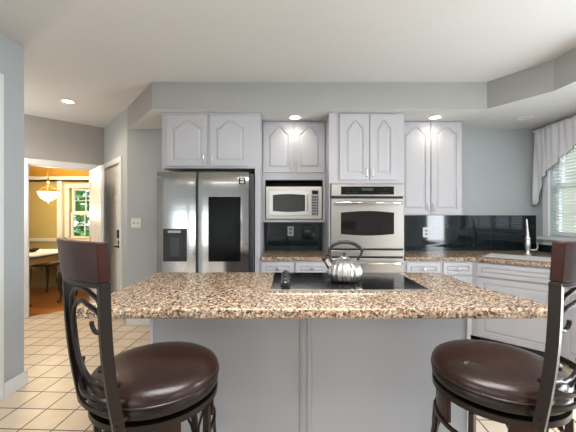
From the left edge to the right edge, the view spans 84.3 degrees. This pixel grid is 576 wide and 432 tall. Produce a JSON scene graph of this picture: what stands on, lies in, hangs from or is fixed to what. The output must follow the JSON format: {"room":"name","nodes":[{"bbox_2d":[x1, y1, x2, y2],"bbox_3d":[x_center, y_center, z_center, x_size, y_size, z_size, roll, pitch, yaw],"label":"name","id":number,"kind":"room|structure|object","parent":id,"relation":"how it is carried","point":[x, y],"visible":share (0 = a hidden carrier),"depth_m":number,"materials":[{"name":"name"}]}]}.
{"room":"kitchen","nodes":[
{"label":"kitchen","id":0,"kind":"room"},
{"bbox_2d":[0,33,23,382],"bbox_3d":[-2.160,0.000,1.465,0.120,2.680,2.130,0,0,0],"label":"wall","id":1,"kind":"structure","parent":0,"point":[11,52],"depth_m":2.42,"materials":[{"name":"grey paint"}]},
{"bbox_2d":[0,73,3,400],"bbox_3d":[-2.150,0.152,1.843,0.140,2.375,0.975,0,0,0],"label":"door frame","id":2,"kind":"structure","parent":1,"relation":"in","point":[1,75],"depth_m":2.31,"materials":[{"name":"white paint"}]},
{"bbox_2d":[4,371,25,397],"bbox_3d":[-2.091,1.285,2.433,0.018,0.110,0.195,0,0,0],"label":"baseboard","id":3,"kind":"structure","parent":1,"relation":"attached to","point":[18,381],"depth_m":2.42,"materials":[{"name":"white paint"}]},
{"bbox_2d":[29,182,88,286],"bbox_3d":[-5.570,0.000,6.060,5.660,2.680,0.120,0,0,0],"label":"wall","id":4,"kind":"structure","parent":0,"point":[42,214],"depth_m":6.00,"materials":[{"name":"yellow paint"}]},
{"bbox_2d":[29,238,56,241],"bbox_3d":[-6.305,0.450,5.985,4.190,0.060,0.030,0,0,0],"label":"trim","id":5,"kind":"structure","parent":4,"relation":"attached to","point":[30,239],"depth_m":5.97,"materials":[{"name":"white paint"}]},
{"bbox_2d":[29,166,88,175],"bbox_3d":[-5.625,-1.035,5.985,5.550,0.610,0.030,0,0,0],"label":"ceiling","id":6,"kind":"structure","parent":4,"relation":"attached to","point":[33,170],"depth_m":5.97,"materials":[{"name":"paint"}]},
{"bbox_2d":[57,181,62,287],"bbox_3d":[-4.285,0.340,5.975,0.090,2.000,0.050,0,0,0],"label":"trim","id":7,"kind":"structure","parent":4,"relation":"attached to","point":[59,183],"depth_m":5.95,"materials":[{"name":"white paint"}]},
{"bbox_2d":[65,184,88,240],"bbox_3d":[-3.740,-0.070,6.023,0.960,1.080,0.166,0,0,0],"label":"window","id":8,"kind":"structure","parent":4,"relation":"in","point":[80,192],"depth_m":6.05,"materials":[{"name":"white paint"}]},
{"bbox_2d":[24,114,103,169],"bbox_3d":[-4.942,0.000,2.782,0.120,2.680,5.940,0,0,45],"label":"wall","id":9,"kind":"structure","parent":0,"point":[44,138],"depth_m":4.47,"materials":[{"name":"grey paint"}]},
{"bbox_2d":[24,158,97,317],"bbox_3d":[-3.208,0.287,4.502,0.895,2.105,0.140,0,0,-45],"label":"door frame","id":10,"kind":"structure","parent":9,"relation":"in","point":[28,162],"depth_m":4.21,"materials":[{"name":"white paint"}]},
{"bbox_2d":[90,165,106,299],"bbox_3d":[-2.685,0.329,4.463,0.168,2.010,0.671,0,0,-42],"label":"door","id":11,"kind":"structure","parent":10,"relation":"attached to","point":[97,174],"depth_m":4.34,"materials":[{"name":"white paint"}]},
{"bbox_2d":[104,108,126,323],"bbox_3d":[-2.353,0.000,4.413,0.100,2.680,1.232,0,0,-42],"label":"wall","id":12,"kind":"structure","parent":0,"point":[115,132],"depth_m":4.08,"materials":[{"name":"grey paint"}]},
{"bbox_2d":[104,156,121,319],"bbox_3d":[-2.426,0.282,4.480,0.120,2.115,0.980,0,0,-42],"label":"door frame","id":13,"kind":"structure","parent":12,"relation":"in","point":[117,161],"depth_m":4.11,"materials":[{"name":"white paint"}]},
{"bbox_2d":[106,165,118,292],"bbox_3d":[-2.458,0.327,4.452,0.085,2.015,0.790,0,0,-42],"label":"entry door","id":14,"kind":"structure","parent":13,"relation":"attached to","point":[112,175],"depth_m":4.43,"materials":[{"name":"white paint"}]},
{"bbox_2d":[0,0,575,127],"bbox_3d":[-1.875,-1.390,0.370,10.250,0.100,9.140,0,0,0],"label":"ceiling","id":15,"kind":"structure","parent":0,"point":[100,56],"depth_m":2.43,"materials":[{"name":"paint"}]},
{"bbox_2d":[60,99,75,103],"bbox_3d":[-2.563,-1.335,3.705,0.158,0.006,0.158,0,0,0],"label":"recessed light","id":16,"kind":"object","parent":15,"relation":"in","point":[68,101],"visible":1,"depth_m":3.71,"materials":[{"name":"white plastic"}]},
{"bbox_2d":[0,287,575,431],"bbox_3d":[-2.625,1.380,0.975,11.750,0.080,10.350,0,0,0],"label":"floor","id":17,"kind":"structure","parent":0,"point":[48,402],"depth_m":2.81,"materials":[{"name":"beige tile"}]},
{"bbox_2d":[29,249,62,306],"bbox_3d":[-4.470,0.966,5.050,1.640,0.781,1.000,0,0,0],"label":"dining table","id":18,"kind":"object","parent":17,"relation":"on","point":[40,256],"visible":0.3,"depth_m":4.87,"materials":[{"name":"brown wood"}]},
{"bbox_2d":[29,248,40,251],"bbox_3d":[-4.050,0.543,5.050,0.210,0.062,0.210,0,0,0],"label":"decorative bowl","id":19,"kind":"object","parent":18,"relation":"on","point":[30,249],"visible":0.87,"depth_m":5.02,"materials":[{"name":"brown wood"}]},
{"bbox_2d":[32,260,59,292],"bbox_3d":[-4.450,0.834,5.837,0.566,1.030,0.609,0,0,0],"label":"dining chair","id":20,"kind":"object","parent":17,"relation":"on","point":[47,265],"visible":0.29,"depth_m":5.58,"materials":[{"name":"brown wood"}]},
{"bbox_2d":[55,272,77,302],"bbox_3d":[-3.283,0.834,5.154,0.609,1.030,0.566,0,0,-6],"label":"dining chair","id":21,"kind":"object","parent":17,"relation":"on","point":[58,278],"visible":0.23,"depth_m":4.88,"materials":[{"name":"brown wood"}]},
{"bbox_2d":[56,237,218,431],"bbox_3d":[-0.554,0.710,1.264,0.586,1.260,0.519,0,0,-40],"label":"bar stool","id":22,"kind":"object","parent":17,"relation":"on","point":[154,387],"visible":1,"depth_m":1.09,"materials":[{"name":"brown leather"}]},
{"bbox_2d":[87,341,217,407],"bbox_3d":[-0.528,0.607,1.285,0.482,0.074,0.482,0,0,39],"label":"seat cushion","id":23,"kind":"object","parent":22,"relation":"on","point":[172,374],"depth_m":1.16,"materials":[{"name":"brown leather"}]},
{"bbox_2d":[157,172,254,272],"bbox_3d":[-0.823,0.441,3.488,0.945,1.758,0.784,0,0,0],"label":"refrigerator","id":24,"kind":"object","parent":17,"relation":"on","point":[206,220],"visible":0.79,"depth_m":3.12,"materials":[{"name":"silver metal"}]},
{"bbox_2d":[161,113,263,271],"bbox_3d":[-0.799,0.136,3.583,1.027,2.408,0.670,0,0,0],"label":"tall cabinet","id":25,"kind":"object","parent":17,"relation":"on","point":[191,142],"visible":0.97,"depth_m":3.28,"materials":[{"name":"grey paint"}]},
{"bbox_2d":[260,261,293,271],"bbox_3d":[-0.111,0.903,3.583,0.354,0.874,0.670,0,0,0],"label":"base cabinet","id":26,"kind":"object","parent":17,"relation":"on","point":[265,266],"visible":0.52,"depth_m":3.28,"materials":[{"name":"grey paint"}]},
{"bbox_2d":[260,251,328,260],"bbox_3d":[0.068,0.445,3.591,0.711,0.040,0.631,0,0,0],"label":"countertop","id":27,"kind":"structure","parent":26,"relation":"on","point":[267,255],"depth_m":3.34,"materials":[{"name":"beige stone"}]},
{"bbox_2d":[150,319,469,431],"bbox_3d":[0.124,0.908,2.100,1.812,0.864,0.624,0,0,0],"label":"kitchen island","id":28,"kind":"object","parent":17,"relation":"on","point":[275,375],"visible":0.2,"depth_m":1.80,"materials":[{"name":"grey paint"}]},
{"bbox_2d":[76,272,547,318],"bbox_3d":[0.112,0.450,1.935,2.269,0.050,0.950,0,0,0],"label":"island countertop","id":29,"kind":"structure","parent":28,"relation":"on","point":[163,295],"depth_m":1.56,"materials":[{"name":"beige stone"}]},
{"bbox_2d":[269,270,432,291],"bbox_3d":[0.353,0.398,2.059,0.914,0.054,0.562,0,0,0],"label":"cooktop","id":30,"kind":"object","parent":29,"relation":"in","point":[285,281],"visible":0.88,"depth_m":1.93,"materials":[{"name":"black glass"}]},
{"bbox_2d":[322,240,363,282],"bbox_3d":[0.362,0.285,2.045,0.234,0.258,0.231,0,0,40],"label":"tea kettle","id":31,"kind":"object","parent":30,"relation":"on","point":[343,269],"visible":1,"depth_m":1.98,"materials":[{"name":"silver metal"}]},
{"bbox_2d":[294,261,326,271],"bbox_3d":[0.246,0.903,3.583,0.354,0.874,0.670,0,0,0],"label":"base cabinet","id":32,"kind":"object","parent":17,"relation":"on","point":[299,266],"visible":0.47,"depth_m":3.28,"materials":[{"name":"grey paint"}]},
{"bbox_2d":[322,113,403,271],"bbox_3d":[0.815,0.136,3.583,0.779,2.408,0.670,0,0,0],"label":"tall cabinet","id":33,"kind":"object","parent":17,"relation":"on","point":[360,148],"visible":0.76,"depth_m":3.28,"materials":[{"name":"grey paint"}]},
{"bbox_2d":[330,184,402,271],"bbox_3d":[0.815,0.324,3.526,0.742,1.312,0.672,0,0,0],"label":"double oven","id":34,"kind":"object","parent":33,"relation":"in","point":[370,216],"visible":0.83,"depth_m":3.26,"materials":[{"name":"silver metal"}]},
{"bbox_2d":[404,261,440,272],"bbox_3d":[1.395,0.903,3.583,0.378,0.874,0.670,0,0,0],"label":"base cabinet","id":35,"kind":"object","parent":17,"relation":"on","point":[409,266],"visible":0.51,"depth_m":3.28,"materials":[{"name":"grey paint"}]},
{"bbox_2d":[441,261,472,334],"bbox_3d":[1.752,0.903,3.583,0.332,0.874,0.670,0,0,0],"label":"base cabinet","id":36,"kind":"object","parent":17,"relation":"on","point":[460,270],"visible":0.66,"depth_m":3.28,"materials":[{"name":"grey paint"}]},
{"bbox_2d":[431,241,575,431],"bbox_3d":[0.862,0.710,1.276,0.530,1.260,0.600,0,0,-11],"label":"bar stool","id":37,"kind":"object","parent":17,"relation":"on","point":[520,389],"visible":1,"depth_m":1.12,"materials":[{"name":"brown leather"}]},
{"bbox_2d":[431,339,573,403],"bbox_3d":[0.855,0.607,1.310,0.482,0.074,0.482,0,0,-30],"label":"seat cushion","id":38,"kind":"object","parent":37,"relation":"on","point":[490,372],"depth_m":1.19,"materials":[{"name":"brown leather"}]},
{"bbox_2d":[473,261,560,356],"bbox_3d":[2.477,0.903,3.362,1.114,0.874,1.084,0,0,0],"label":"base cabinet","id":39,"kind":"object","parent":17,"relation":"on","point":[527,282],"visible":0.54,"depth_m":3.04,"materials":[{"name":"grey paint"}]},
{"bbox_2d":[404,251,550,267],"bbox_3d":[2.120,0.445,3.018,1.828,0.040,1.776,0,0,0],"label":"countertop","id":40,"kind":"structure","parent":39,"relation":"on","point":[477,256],"depth_m":3.34,"materials":[{"name":"beige stone"}]},
{"bbox_2d":[483,253,550,261],"bbox_3d":[2.371,0.530,3.269,0.562,0.219,0.362,0,0,44],"label":"sink","id":41,"kind":"object","parent":40,"relation":"in","point":[536,258],"visible":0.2,"depth_m":3.36,"materials":[{"name":"white ceramic"}]},
{"bbox_2d":[524,219,538,255],"bbox_3d":[2.619,0.228,3.430,0.138,0.393,0.068,0,0,0],"label":"kitchen faucet","id":42,"kind":"object","parent":40,"relation":"on","point":[527,244],"visible":1,"depth_m":3.41,"materials":[{"name":"silver metal"}]},
{"bbox_2d":[561,286,575,369],"bbox_3d":[2.701,0.903,2.477,0.666,0.874,0.683,0,0,0],"label":"base cabinet","id":43,"kind":"object","parent":17,"relation":"on","point":[568,344],"visible":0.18,"depth_m":2.72,"materials":[{"name":"grey paint"}]},
{"bbox_2d":[127,129,534,285],"bbox_3d":[0.534,0.000,3.980,5.032,2.680,0.120,0,0,0],"label":"wall","id":44,"kind":"structure","parent":0,"point":[497,164],"depth_m":3.92,"materials":[{"name":"grey paint"}]},
{"bbox_2d":[131,218,140,227],"bbox_3d":[-1.872,0.087,3.914,0.118,0.118,0.012,0,0,0],"label":"light switch","id":45,"kind":"object","parent":44,"relation":"attached to","point":[135,222],"visible":1,"depth_m":3.91,"materials":[{"name":"white plastic"}]},
{"bbox_2d":[127,319,149,324],"bbox_3d":[-1.640,1.285,3.911,0.680,0.110,0.018,0,0,0],"label":"baseboard","id":46,"kind":"structure","parent":44,"relation":"attached to","point":[129,321],"depth_m":3.90,"materials":[{"name":"white paint"}]},
{"bbox_2d":[288,226,293,235],"bbox_3d":[0.032,0.185,3.903,0.075,0.118,0.009,0,0,0],"label":"wall outlet","id":47,"kind":"object","parent":44,"relation":"attached to","point":[290,228],"visible":1,"depth_m":3.90,"materials":[{"name":"white plastic"}]},
{"bbox_2d":[265,222,321,250],"bbox_3d":[0.068,0.248,3.914,0.711,0.352,0.012,0,0,0],"label":"backsplash","id":48,"kind":"structure","parent":44,"relation":"attached to","point":[307,236],"depth_m":3.91,"materials":[{"name":"black glass"}]},
{"bbox_2d":[262,121,325,221],"bbox_3d":[0.068,-0.499,3.728,0.711,1.138,0.380,0,0,0],"label":"upper cabinet","id":49,"kind":"object","parent":44,"relation":"attached to","point":[293,152],"visible":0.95,"depth_m":3.57,"materials":[{"name":"grey paint"}]},
{"bbox_2d":[266,186,321,219],"bbox_3d":[0.066,-0.146,3.689,0.630,0.372,0.341,0,0,0],"label":"microwave","id":50,"kind":"object","parent":49,"relation":"on","point":[282,202],"visible":1,"depth_m":3.55,"materials":[{"name":"silver metal"}]},
{"bbox_2d":[262,219,325,221],"bbox_3d":[0.068,0.056,3.732,0.711,0.029,0.373,0,0,0],"label":"shelf","id":51,"kind":"object","parent":49,"relation":"attached to","point":[263,220],"depth_m":3.55,"materials":[{"name":"white wood"}]},
{"bbox_2d":[423,227,428,236],"bbox_3d":[1.695,0.200,3.903,0.078,0.120,0.009,0,0,0],"label":"wall outlet","id":52,"kind":"object","parent":44,"relation":"attached to","point":[425,229],"visible":1,"depth_m":3.90,"materials":[{"name":"white plastic"}]},
{"bbox_2d":[404,121,461,214],"bbox_3d":[1.585,-0.539,3.728,0.759,1.058,0.380,0,0,0],"label":"upper cabinet","id":53,"kind":"object","parent":44,"relation":"attached to","point":[432,149],"visible":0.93,"depth_m":3.57,"materials":[{"name":"grey paint"}]},
{"bbox_2d":[404,215,535,250],"bbox_3d":[2.127,0.208,3.914,1.843,0.432,0.012,0,0,0],"label":"backsplash","id":54,"kind":"structure","parent":44,"relation":"attached to","point":[446,232],"depth_m":3.91,"materials":[{"name":"black glass"}]},
{"bbox_2d":[127,48,575,128],"bbox_3d":[0.535,-1.204,3.010,5.030,0.269,1.820,0,0,0],"label":"soffit","id":55,"kind":"structure","parent":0,"point":[546,91],"depth_m":3.18,"materials":[{"name":"grey paint"}]},
{"bbox_2d":[288,115,301,119],"bbox_3d":[0.076,-1.065,3.437,0.154,0.006,0.154,0,0,0],"label":"recessed light","id":56,"kind":"object","parent":55,"relation":"in","point":[292,117],"visible":1,"depth_m":3.44,"materials":[{"name":"white plastic"}]},
{"bbox_2d":[427,115,442,119],"bbox_3d":[1.590,-1.065,3.437,0.154,0.006,0.154,0,0,0],"label":"recessed light","id":57,"kind":"object","parent":55,"relation":"in","point":[434,117],"visible":1,"depth_m":3.44,"materials":[{"name":"white plastic"}]},
{"bbox_2d":[517,116,534,119],"bbox_3d":[2.585,-1.065,3.460,0.154,0.006,0.154,0,0,0],"label":"recessed light","id":58,"kind":"object","parent":55,"relation":"in","point":[523,117],"visible":1,"depth_m":3.46,"materials":[{"name":"white plastic"}]},
{"bbox_2d":[535,115,575,252],"bbox_3d":[3.125,0.000,-0.030,0.150,2.680,8.140,0,0,0],"label":"wall","id":59,"kind":"structure","parent":0,"point":[539,208],"depth_m":3.70,"materials":[{"name":"grey paint"}]},
{"bbox_2d":[535,244,551,252],"bbox_3d":[3.044,0.383,3.018,0.012,0.082,1.777,0,0,0],"label":"backsplash window","id":60,"kind":"structure","parent":59,"relation":"in","point":[544,248],"depth_m":3.77,"materials":[{"name":"black glass"}]},
{"bbox_2d":[537,147,575,245],"bbox_3d":[3.082,-0.323,2.960,0.214,1.325,1.690,0,0,0],"label":"window","id":61,"kind":"structure","parent":59,"relation":"in","point":[548,240],"depth_m":3.64,"materials":[{"name":"white paint"}]},
{"bbox_2d":[532,115,575,205],"bbox_3d":[2.965,-0.581,2.960,0.107,0.910,1.840,0,0,0],"label":"window valance","id":62,"kind":"object","parent":61,"relation":"attached to","point":[554,141],"visible":1,"depth_m":3.59,"materials":[{"name":"white fabric"}]},
{"bbox_2d":[553,145,575,235],"bbox_3d":[3.085,-0.341,2.960,0.040,1.113,1.456,0,0,0],"label":"window blind","id":63,"kind":"object","parent":61,"relation":"attached to","point":[575,145],"visible":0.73,"depth_m":3.53,"materials":[{"name":"white plastic"}]},
{"bbox_3d":[-5.600,-1.390,3.325,5.800,0.100,5.650,0,0,0],"label":"ceiling","id":64,"kind":"structure","parent":0,"visible":0},
{"bbox_2d":[36,168,59,202],"bbox_3d":[-3.920,-0.772,5.200,0.322,1.134,0.322,0,0,0],"label":"pendant lamp","id":65,"kind":"object","parent":64,"relation":"hanging from","point":[46,195],"visible":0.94,"depth_m":5.13,"materials":[{"name":"white glass"}]},
{"bbox_3d":[-8.450,0.000,3.300,0.100,2.680,5.400,0,0,0],"label":"wall","id":66,"kind":"structure","parent":0,"visible":0},
{"bbox_2d":[29,176,88,181],"bbox_3d":[-5.640,-0.690,5.920,5.500,0.090,0.100,0,0,0],"label":"trim","id":67,"kind":"structure","parent":66,"relation":"attached to","point":[31,178],"depth_m":5.90,"materials":[{"name":"white paint"}]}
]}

